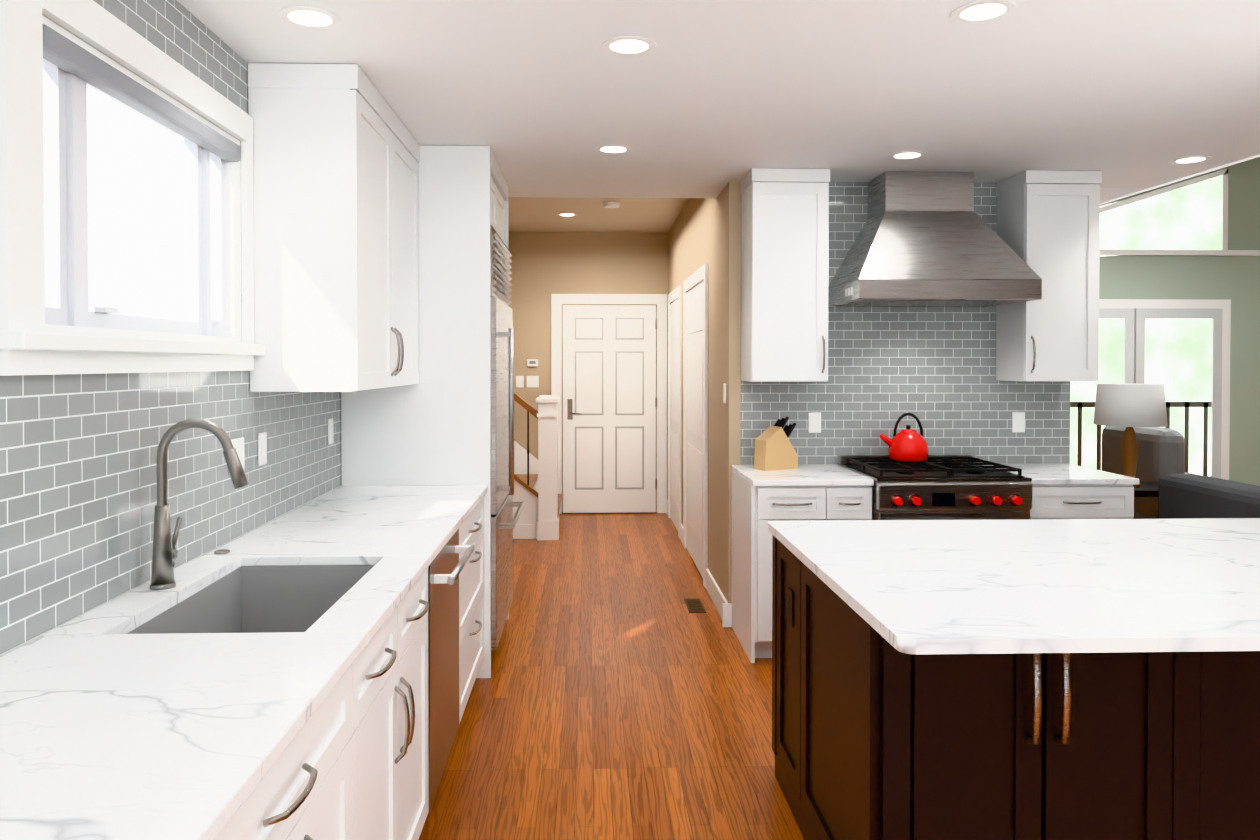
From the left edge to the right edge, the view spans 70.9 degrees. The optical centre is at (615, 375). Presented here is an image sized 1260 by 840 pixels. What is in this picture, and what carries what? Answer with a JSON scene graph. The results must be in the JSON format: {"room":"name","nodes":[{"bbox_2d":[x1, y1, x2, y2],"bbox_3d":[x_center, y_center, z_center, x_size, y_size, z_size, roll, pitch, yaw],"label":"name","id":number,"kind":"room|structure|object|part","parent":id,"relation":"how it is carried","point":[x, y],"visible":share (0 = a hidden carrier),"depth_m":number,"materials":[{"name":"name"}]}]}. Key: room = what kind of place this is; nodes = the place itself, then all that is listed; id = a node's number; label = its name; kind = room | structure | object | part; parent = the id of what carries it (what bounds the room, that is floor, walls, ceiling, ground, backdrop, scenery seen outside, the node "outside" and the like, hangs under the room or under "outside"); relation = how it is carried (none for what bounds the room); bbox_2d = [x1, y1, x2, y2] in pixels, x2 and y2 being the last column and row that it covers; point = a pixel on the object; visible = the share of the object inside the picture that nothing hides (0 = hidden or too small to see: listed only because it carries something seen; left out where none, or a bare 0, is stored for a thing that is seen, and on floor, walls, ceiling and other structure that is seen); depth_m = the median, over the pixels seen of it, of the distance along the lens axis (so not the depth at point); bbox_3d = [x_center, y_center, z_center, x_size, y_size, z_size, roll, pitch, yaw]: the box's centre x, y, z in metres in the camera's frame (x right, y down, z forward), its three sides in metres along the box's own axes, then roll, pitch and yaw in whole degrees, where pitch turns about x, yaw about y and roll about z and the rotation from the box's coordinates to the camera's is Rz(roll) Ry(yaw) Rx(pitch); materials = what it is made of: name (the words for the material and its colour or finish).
{"room":"kitchen","nodes":[
{"label":"kitchen","id":0,"kind":"room"},
{"bbox_2d":[0,0,341,655],"bbox_3d":[-1.261,0.076,1.552,0.120,2.770,7.340,0,1,-2],"label":"wall","id":1,"kind":"structure","parent":0,"point":[78,477],"depth_m":2.26,"materials":[{"name":"tile"}]},
{"bbox_2d":[0,0,265,375],"bbox_3d":[-1.255,-0.434,2.353,0.178,0.852,1.295,0,1,-2],"label":"window","id":2,"kind":"structure","parent":1,"relation":"in","point":[51,323],"depth_m":2.05,"materials":[{"name":"white wood"}]},
{"bbox_2d":[42,24,240,161],"bbox_3d":[-1.241,-0.722,2.391,0.052,0.054,1.062,0,1,-2],"label":"window blind","id":3,"kind":"object","parent":2,"relation":"attached to","point":[68,55],"visible":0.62,"depth_m":2.22,"materials":[{"name":"grey"}]},
{"bbox_2d":[124,569,239,632],"bbox_3d":[-1.100,0.684,2.250,0.006,0.225,0.762,0,1,-2],"label":"sink","id":4,"kind":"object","parent":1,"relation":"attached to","point":[216,605],"depth_m":2.37,"materials":[{"name":"grey metal"}]},
{"bbox_2d":[229,437,243,475],"bbox_3d":[-1.238,0.265,2.896,0.008,0.115,0.118,0,1,-2],"label":"electrical outlet plate","id":5,"kind":"object","parent":1,"relation":"attached to","point":[238,444],"visible":0.35,"depth_m":2.92,"materials":[{"name":"white plastic"}]},
{"bbox_2d":[258,432,266,465],"bbox_3d":[-1.245,0.260,3.126,0.008,0.115,0.072,0,1,-2],"label":"electrical outlet plate","id":6,"kind":"object","parent":1,"relation":"attached to","point":[262,448],"visible":1,"depth_m":3.11,"materials":[{"name":"white plastic"}]},
{"bbox_2d":[328,418,333,444],"bbox_3d":[-1.271,0.251,3.956,0.008,0.115,0.072,0,1,-2],"label":"electrical outlet plate","id":7,"kind":"object","parent":1,"relation":"attached to","point":[330,432],"visible":1,"depth_m":3.94,"materials":[{"name":"white plastic"}]},
{"bbox_2d":[248,63,419,391],"bbox_3d":[-1.061,-0.507,3.566,0.400,1.112,1.117,0,1,-2],"label":"upper cabinet","id":8,"kind":"object","parent":1,"relation":"attached to","point":[336,154],"visible":1,"depth_m":3.02,"materials":[{"name":"white wood"}]},
{"bbox_2d":[320,565,383,664],"bbox_3d":[-0.672,0.684,2.264,0.006,0.225,0.762,0,1,-2],"label":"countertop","id":9,"kind":"structure","parent":0,"relation":"attached to","point":[365,608],"depth_m":2.04,"materials":[{"name":"white stone"}]},
{"bbox_2d":[508,232,667,511],"bbox_3d":[-1.055,-0.021,8.761,3.389,2.770,0.120,0,1,-2],"label":"wall","id":10,"kind":"structure","parent":0,"point":[545,265],"depth_m":8.71,"materials":[{"name":"beige paint"}]},
{"bbox_2d":[516,376,523,387],"bbox_3d":[-0.938,0.065,8.701,0.075,0.115,0.008,0,1,-2],"label":"light switch","id":11,"kind":"object","parent":10,"relation":"attached to","point":[519,381],"visible":1,"depth_m":8.70,"materials":[{"name":"white plastic"}]},
{"bbox_2d":[527,359,537,365],"bbox_3d":[-0.812,-0.120,8.695,0.110,0.070,0.022,0,1,-2],"label":"thermostat","id":12,"kind":"object","parent":10,"relation":"attached to","point":[532,362],"visible":1,"depth_m":8.69,"materials":[{"name":"white plastic"}]},
{"bbox_2d":[527,376,538,387],"bbox_3d":[-0.813,0.065,8.705,0.118,0.115,0.008,0,1,-2],"label":"light switch","id":13,"kind":"object","parent":10,"relation":"attached to","point":[532,381],"visible":1,"depth_m":8.70,"materials":[{"name":"white plastic"}]},
{"bbox_2d":[551,294,666,513],"bbox_3d":[-0.058,0.283,8.725,1.137,2.162,0.021,0,1,-2],"label":"door frame","id":14,"kind":"structure","parent":10,"relation":"attached to","point":[559,300],"depth_m":8.71,"materials":[{"name":"white wood"}]},
{"bbox_2d":[563,305,656,512],"bbox_3d":[-0.051,0.334,8.691,0.925,2.038,0.089,0,1,-2],"label":"entry door","id":15,"kind":"structure","parent":10,"relation":"in","point":[609,408],"depth_m":8.70,"materials":[{"name":"white wood"}]},
{"bbox_2d":[508,197,688,232],"bbox_3d":[-1.001,-1.433,7.008,3.389,0.100,3.590,0,1,-2],"label":"ceiling","id":16,"kind":"structure","parent":0,"point":[539,214],"depth_m":7.67,"materials":[{"name":"beige paint"}]},
{"bbox_2d":[557,213,576,216],"bbox_3d":[-0.416,-1.389,7.672,0.176,0.003,0.176,0,1,-2],"label":"recessed light","id":17,"kind":"object","parent":16,"relation":"in","point":[566,214],"visible":0.98,"depth_m":7.66,"materials":[{"name":"white"}]},
{"bbox_2d":[603,201,619,207],"bbox_3d":[-0.028,-1.366,7.104,0.140,0.034,0.140,0,1,-2],"label":"smoke detector","id":18,"kind":"object","parent":16,"relation":"attached to","point":[611,204],"visible":1,"depth_m":7.05,"materials":[{"name":"white plastic"}]},
{"bbox_2d":[419,513,803,839],"bbox_3d":[3.016,1.480,3.845,11.220,0.100,11.820,0,1,-2],"label":"floor","id":19,"kind":"structure","parent":0,"point":[622,693],"depth_m":3.76,"materials":[{"name":"brown wood"}]},
{"bbox_2d":[220,649,367,839],"bbox_3d":[-0.861,1.023,1.417,0.664,0.880,0.918,0,1,-2],"label":"base cabinet","id":20,"kind":"object","parent":19,"relation":"on","point":[319,790],"depth_m":1.64,"materials":[{"name":"white wood"}]},
{"bbox_2d":[0,629,367,839],"bbox_3d":[-0.829,0.579,0.641,0.679,0.030,2.480,0,1,-2],"label":"countertop","id":21,"kind":"structure","parent":20,"relation":"on","point":[104,736],"depth_m":1.41,"materials":[{"name":"white stone"}]},
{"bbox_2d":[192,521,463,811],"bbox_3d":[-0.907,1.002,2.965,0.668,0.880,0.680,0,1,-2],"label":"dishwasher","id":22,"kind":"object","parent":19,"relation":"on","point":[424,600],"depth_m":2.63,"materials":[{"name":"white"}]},
{"bbox_2d":[196,485,486,560],"bbox_3d":[-0.915,0.542,3.387,0.679,0.030,1.514,0,1,-2],"label":"countertop","id":23,"kind":"structure","parent":22,"relation":"on","point":[346,523],"depth_m":3.08,"materials":[{"name":"white stone"}]},
{"bbox_2d":[368,649,383,668],"bbox_3d":[-0.886,0.800,2.259,0.434,0.006,0.762,0,1,-2],"label":"countertop","id":24,"kind":"structure","parent":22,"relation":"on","point":[381,650],"depth_m":2.07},
{"bbox_2d":[150,418,248,589],"bbox_3d":[-1.062,0.325,2.288,0.248,0.432,0.110,0,1,-2],"label":"faucet","id":25,"kind":"object","parent":24,"relation":"on","point":[165,554],"visible":1,"depth_m":2.25,"materials":[{"name":"silver metal"}]},
{"bbox_2d":[368,645,427,839],"bbox_3d":[-0.887,1.137,2.263,0.664,0.630,0.774,0,1,-2],"label":"base cabinet","id":26,"kind":"object","parent":19,"relation":"on","point":[398,681],"depth_m":2.24,"materials":[{"name":"white wood"}]},
{"bbox_2d":[341,145,508,677],"bbox_3d":[-0.947,0.171,4.625,0.692,2.497,0.970,0,1,-2],"label":"enclosure","id":27,"kind":"object","parent":19,"relation":"on","point":[432,427],"visible":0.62,"depth_m":4.14,"materials":[{"name":"white wood"}]},
{"bbox_2d":[464,493,485,709],"bbox_3d":[-0.930,0.992,3.727,0.668,0.880,0.845,0,1,-2],"label":"base cabinet","id":28,"kind":"object","parent":19,"relation":"on","point":[474,576],"depth_m":3.79,"materials":[{"name":"white wood"}]},
{"bbox_2d":[490,225,524,650],"bbox_3d":[-0.887,0.354,4.628,0.778,2.132,0.918,0,1,-2],"label":"refrigerator","id":29,"kind":"object","parent":19,"relation":"on","point":[503,520],"visible":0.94,"depth_m":4.33,"materials":[{"name":"silver metal"}]},
{"bbox_2d":[513,393,561,539],"bbox_3d":[-1.535,0.061,8.021,2.097,2.625,1.327,0,1,-2],"label":"staircase","id":30,"kind":"structure","parent":19,"relation":"on","point":[536,485],"depth_m":7.42,"materials":[{"name":"white wood"}]},
{"bbox_3d":[-0.568,0.776,7.495,0.197,1.210,0.197,0,1,-2],"label":"newel post","id":31,"kind":"part","parent":30,"relation":"part of","materials":[{"name":"white wood"}]},
{"bbox_2d":[684,598,705,612],"bbox_3d":[0.486,1.405,5.407,0.100,0.008,0.300,0,1,-2],"label":"floor vent","id":32,"kind":"object","parent":19,"relation":"in","point":[694,605],"visible":1,"depth_m":5.39,"materials":[{"name":"brown metal"}]},
{"bbox_2d":[731,465,873,662],"bbox_3d":[0.963,0.964,4.657,0.600,0.910,0.670,0,1,-2],"label":"base cabinet","id":33,"kind":"object","parent":19,"relation":"on","point":[820,493],"depth_m":4.37,"materials":[{"name":"white wood"}]},
{"bbox_3d":[0.672,0.979,4.677,0.019,0.880,0.612,0,1,-2],"label":"left panel of the base cabinets by the kitchen range","id":34,"kind":"part","parent":33,"relation":"part of","materials":[{"name":"white wood"}]},
{"bbox_2d":[754,417,797,470],"bbox_3d":[0.872,0.365,4.795,0.224,0.284,0.100,0,1,-27],"label":"knife block","id":35,"kind":"object","parent":33,"relation":"on","point":[774,449],"visible":1,"depth_m":4.75,"materials":[{"name":"brown wood"}]},
{"bbox_2d":[838,454,1031,519],"bbox_3d":[1.651,0.937,4.633,0.766,0.965,0.759,0,1,-2],"label":"range","id":36,"kind":"object","parent":19,"relation":"on","point":[951,487],"visible":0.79,"depth_m":4.33,"materials":[{"name":"silver metal"}]},
{"bbox_2d":[879,412,928,461],"bbox_3d":[1.554,0.330,4.775,0.262,0.258,0.210,0,1,-2],"label":"kettle","id":37,"kind":"object","parent":36,"relation":"on","point":[908,444],"visible":1,"depth_m":4.71,"materials":[{"name":"red metal"}]},
{"bbox_2d":[772,538,1259,839],"bbox_3d":[1.627,1.007,2.626,2.096,0.880,1.172,0,1,-2],"label":"kitchen island","id":38,"kind":"object","parent":19,"relation":"on","point":[1060,679],"depth_m":2.07,"materials":[{"name":"black"}]},
{"bbox_2d":[768,518,1259,657],"bbox_3d":[1.647,0.553,2.555,2.156,0.030,1.384,0,1,-2],"label":"island countertop","id":39,"kind":"structure","parent":38,"relation":"on","point":[929,588],"depth_m":2.32,"materials":[{"name":"white stone"}]},
{"bbox_2d":[983,464,1138,518],"bbox_3d":[2.314,0.964,4.699,0.554,0.910,0.670,0,1,-2],"label":"base cabinet","id":40,"kind":"object","parent":19,"relation":"on","point":[1065,491],"visible":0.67,"depth_m":4.40,"materials":[{"name":"white wood"}]},
{"bbox_2d":[1101,426,1191,518],"bbox_3d":[3.999,0.877,6.309,0.720,1.040,0.760,0,1,-2],"label":"armchair","id":41,"kind":"object","parent":19,"relation":"on","point":[1160,452],"visible":0.21,"depth_m":6.07,"materials":[{"name":"grey fabric"}]},
{"bbox_2d":[1134,482,1158,496],"bbox_3d":[3.320,1.056,5.640,0.800,0.700,0.400,0,1,-2],"label":"console table","id":42,"kind":"object","parent":19,"relation":"on","point":[1147,489],"depth_m":5.44,"materials":[{"name":"black wood"}]},
{"bbox_2d":[1093,383,1167,486],"bbox_3d":[3.270,0.381,5.630,0.410,0.650,0.410,0,1,-2],"label":"table lamp","id":43,"kind":"object","parent":42,"relation":"on","point":[1129,406],"visible":0.83,"depth_m":5.49,"materials":[{"name":"white fabric"}]},
{"bbox_2d":[1158,474,1259,518],"bbox_3d":[3.570,0.996,4.206,0.950,0.860,1.720,0,1,-2],"label":"sofa","id":44,"kind":"object","parent":19,"relation":"on","point":[1188,496],"visible":0.21,"depth_m":4.66,"materials":[{"name":"grey fabric"}]},
{"bbox_2d":[668,181,740,602],"bbox_3d":[0.639,0.004,6.863,0.120,2.770,3.780,0,1,-2],"label":"wall","id":45,"kind":"structure","parent":0,"point":[702,231],"depth_m":5.33,"materials":[{"name":"beige paint"}]},
{"bbox_2d":[668,285,681,537],"bbox_3d":[0.533,0.304,8.015,0.019,2.140,1.080,0,1,-2],"label":"door","id":46,"kind":"structure","parent":45,"relation":"attached to","point":[674,387],"depth_m":7.94,"materials":[{"name":"white wood"}]},
{"bbox_2d":[683,263,707,586],"bbox_3d":[0.580,0.325,6.496,0.019,2.140,1.320,0,1,-2],"label":"door","id":47,"kind":"structure","parent":45,"relation":"attached to","point":[695,414],"depth_m":6.40,"materials":[{"name":"white wood"}]},
{"bbox_2d":[666,500,731,626],"bbox_3d":[0.580,1.325,6.869,0.070,0.130,3.799,0,1,-2],"label":"baseboard","id":48,"kind":"structure","parent":45,"relation":"attached to","point":[723,606],"depth_m":5.31,"materials":[{"name":"white wood"}]},
{"bbox_2d":[723,383,725,403],"bbox_3d":[0.630,0.106,5.098,0.006,0.115,0.070,0,1,-2],"label":"light switch","id":49,"kind":"object","parent":45,"relation":"attached to","point":[724,393],"visible":0.98,"depth_m":5.09,"materials":[{"name":"white plastic"}]},
{"bbox_2d":[177,0,1259,202],"bbox_3d":[0.878,-1.194,3.793,4.535,0.250,11.720,0,1,-2],"label":"ceiling","id":50,"kind":"structure","parent":0,"point":[703,99],"depth_m":3.21,"materials":[{"name":"white paint"}]},
{"bbox_2d":[278,6,340,29],"bbox_3d":[-0.899,-1.051,2.609,0.176,0.003,0.176,0,1,-2],"label":"recessed light","id":51,"kind":"object","parent":50,"relation":"in","point":[307,16],"visible":1,"depth_m":2.60,"materials":[{"name":"white plastic"}]},
{"bbox_2d":[595,145,631,153],"bbox_3d":[-0.008,-1.072,4.207,0.176,0.003,0.176,0,1,-2],"label":"recessed light","id":52,"kind":"object","parent":50,"relation":"in","point":[613,149],"visible":1,"depth_m":4.20,"materials":[{"name":"white plastic"}]},
{"bbox_2d":[602,36,656,55],"bbox_3d":[0.044,-1.054,2.838,0.176,0.003,0.176,0,1,-2],"label":"recessed light","id":53,"kind":"object","parent":50,"relation":"in","point":[624,45],"visible":1,"depth_m":2.83,"materials":[{"name":"white"}]},
{"bbox_2d":[889,151,925,159],"bbox_3d":[1.429,-1.074,4.332,0.176,0.003,0.176,0,1,-2],"label":"recessed light","id":54,"kind":"object","parent":50,"relation":"in","point":[906,154],"visible":1,"depth_m":4.33,"materials":[{"name":"white plastic"}]},
{"bbox_2d":[951,0,1016,23],"bbox_3d":[1.064,-1.050,2.560,0.176,0.003,0.176,0,1,-2],"label":"recessed light","id":55,"kind":"object","parent":50,"relation":"in","point":[981,10],"visible":1,"depth_m":2.56,"materials":[{"name":"white plastic"}]},
{"bbox_2d":[1170,156,1211,163],"bbox_3d":[2.876,-1.075,4.427,0.176,0.003,0.176,0,1,-2],"label":"recessed light","id":56,"kind":"object","parent":50,"relation":"in","point":[1188,160],"visible":1,"depth_m":4.41,"materials":[{"name":"white"}]},
{"bbox_2d":[740,182,1070,464],"bbox_3d":[1.644,0.164,5.066,1.885,2.500,0.120,0,1,-2],"label":"wall","id":57,"kind":"structure","parent":0,"point":[933,369],"depth_m":5.00,"materials":[{"name":"tile"}]},
{"bbox_2d":[740,168,829,381],"bbox_3d":[0.913,-0.523,4.783,0.413,1.112,0.374,0,1,-2],"label":"upper cabinet","id":58,"kind":"object","parent":57,"relation":"attached to","point":[784,264],"visible":1,"depth_m":4.64,"materials":[{"name":"white wood"}]},
{"bbox_2d":[808,412,820,432],"bbox_3d":[1.124,0.268,4.986,0.072,0.115,0.008,0,1,-2],"label":"outlet","id":59,"kind":"object","parent":57,"relation":"attached to","point":[814,422],"visible":1,"depth_m":4.98,"materials":[{"name":"white plastic"}]},
{"bbox_2d":[828,171,1041,306],"bbox_3d":[1.657,-0.728,4.692,0.921,0.701,0.597,0,1,-2],"label":"range hood","id":60,"kind":"object","parent":57,"relation":"attached to","point":[928,239],"visible":0.94,"depth_m":4.55,"materials":[{"name":"silver metal"}]},
{"bbox_2d":[1012,412,1024,431],"bbox_3d":[2.288,0.267,5.022,0.072,0.115,0.008,0,1,-2],"label":"outlet","id":61,"kind":"object","parent":57,"relation":"attached to","point":[1018,421],"visible":1,"depth_m":5.02,"materials":[{"name":"white plastic"}]},
{"bbox_2d":[996,170,1101,380],"bbox_3d":[2.361,-0.524,4.828,0.406,1.112,0.374,0,1,-2],"label":"upper cabinet","id":62,"kind":"object","parent":57,"relation":"attached to","point":[1048,227],"visible":0.98,"depth_m":4.69,"materials":[{"name":"white wood"}]},
{"bbox_2d":[1099,157,1259,485],"bbox_3d":[4.478,-0.799,9.713,7.731,4.300,0.120,0,1,-2],"label":"wall","id":63,"kind":"structure","parent":0,"point":[1235,280],"depth_m":9.72,"materials":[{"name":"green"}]},
{"bbox_2d":[1070,299,1230,479],"bbox_3d":[5.675,0.261,9.688,2.140,2.180,0.030,0,1,-2],"label":"doors","id":64,"kind":"structure","parent":63,"relation":"in","point":[1179,349],"depth_m":9.70,"materials":[{"name":"white"}]},
{"bbox_2d":[1100,168,1228,255],"bbox_3d":[5.045,-1.723,9.646,3.320,1.089,0.020,0,1,-2],"label":"clerestory window","id":65,"kind":"structure","parent":63,"relation":"in","point":[1191,214],"depth_m":9.68,"materials":[{"name":"white"}]},
{"bbox_2d":[1100,249,1259,255],"bbox_3d":[4.540,-1.338,9.631,7.611,0.060,0.030,0,1,-2],"label":"trim","id":66,"kind":"structure","parent":63,"relation":"attached to","point":[1188,252],"depth_m":9.67,"materials":[{"name":"white wood"}]},
{"bbox_2d":[1100,154,1259,204],"bbox_3d":[5.893,-1.955,3.938,5.500,1.768,11.720,0,1,-2],"label":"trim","id":67,"kind":"structure","parent":0,"point":[1212,169],"depth_m":6.47,"materials":[{"name":"white"}]},
{"label":"outside","id":68,"kind":"structure","parent":0,"visible":0},
{"bbox_2d":[87,85,184,320],"bbox_3d":[-1.538,-0.451,2.417,0.020,1.800,2.700,0,1,-2],"label":"window pane","id":69,"kind":"structure","parent":68,"point":[135,170],"depth_m":2.83,"materials":[{"name":"white glass"}]}
]}

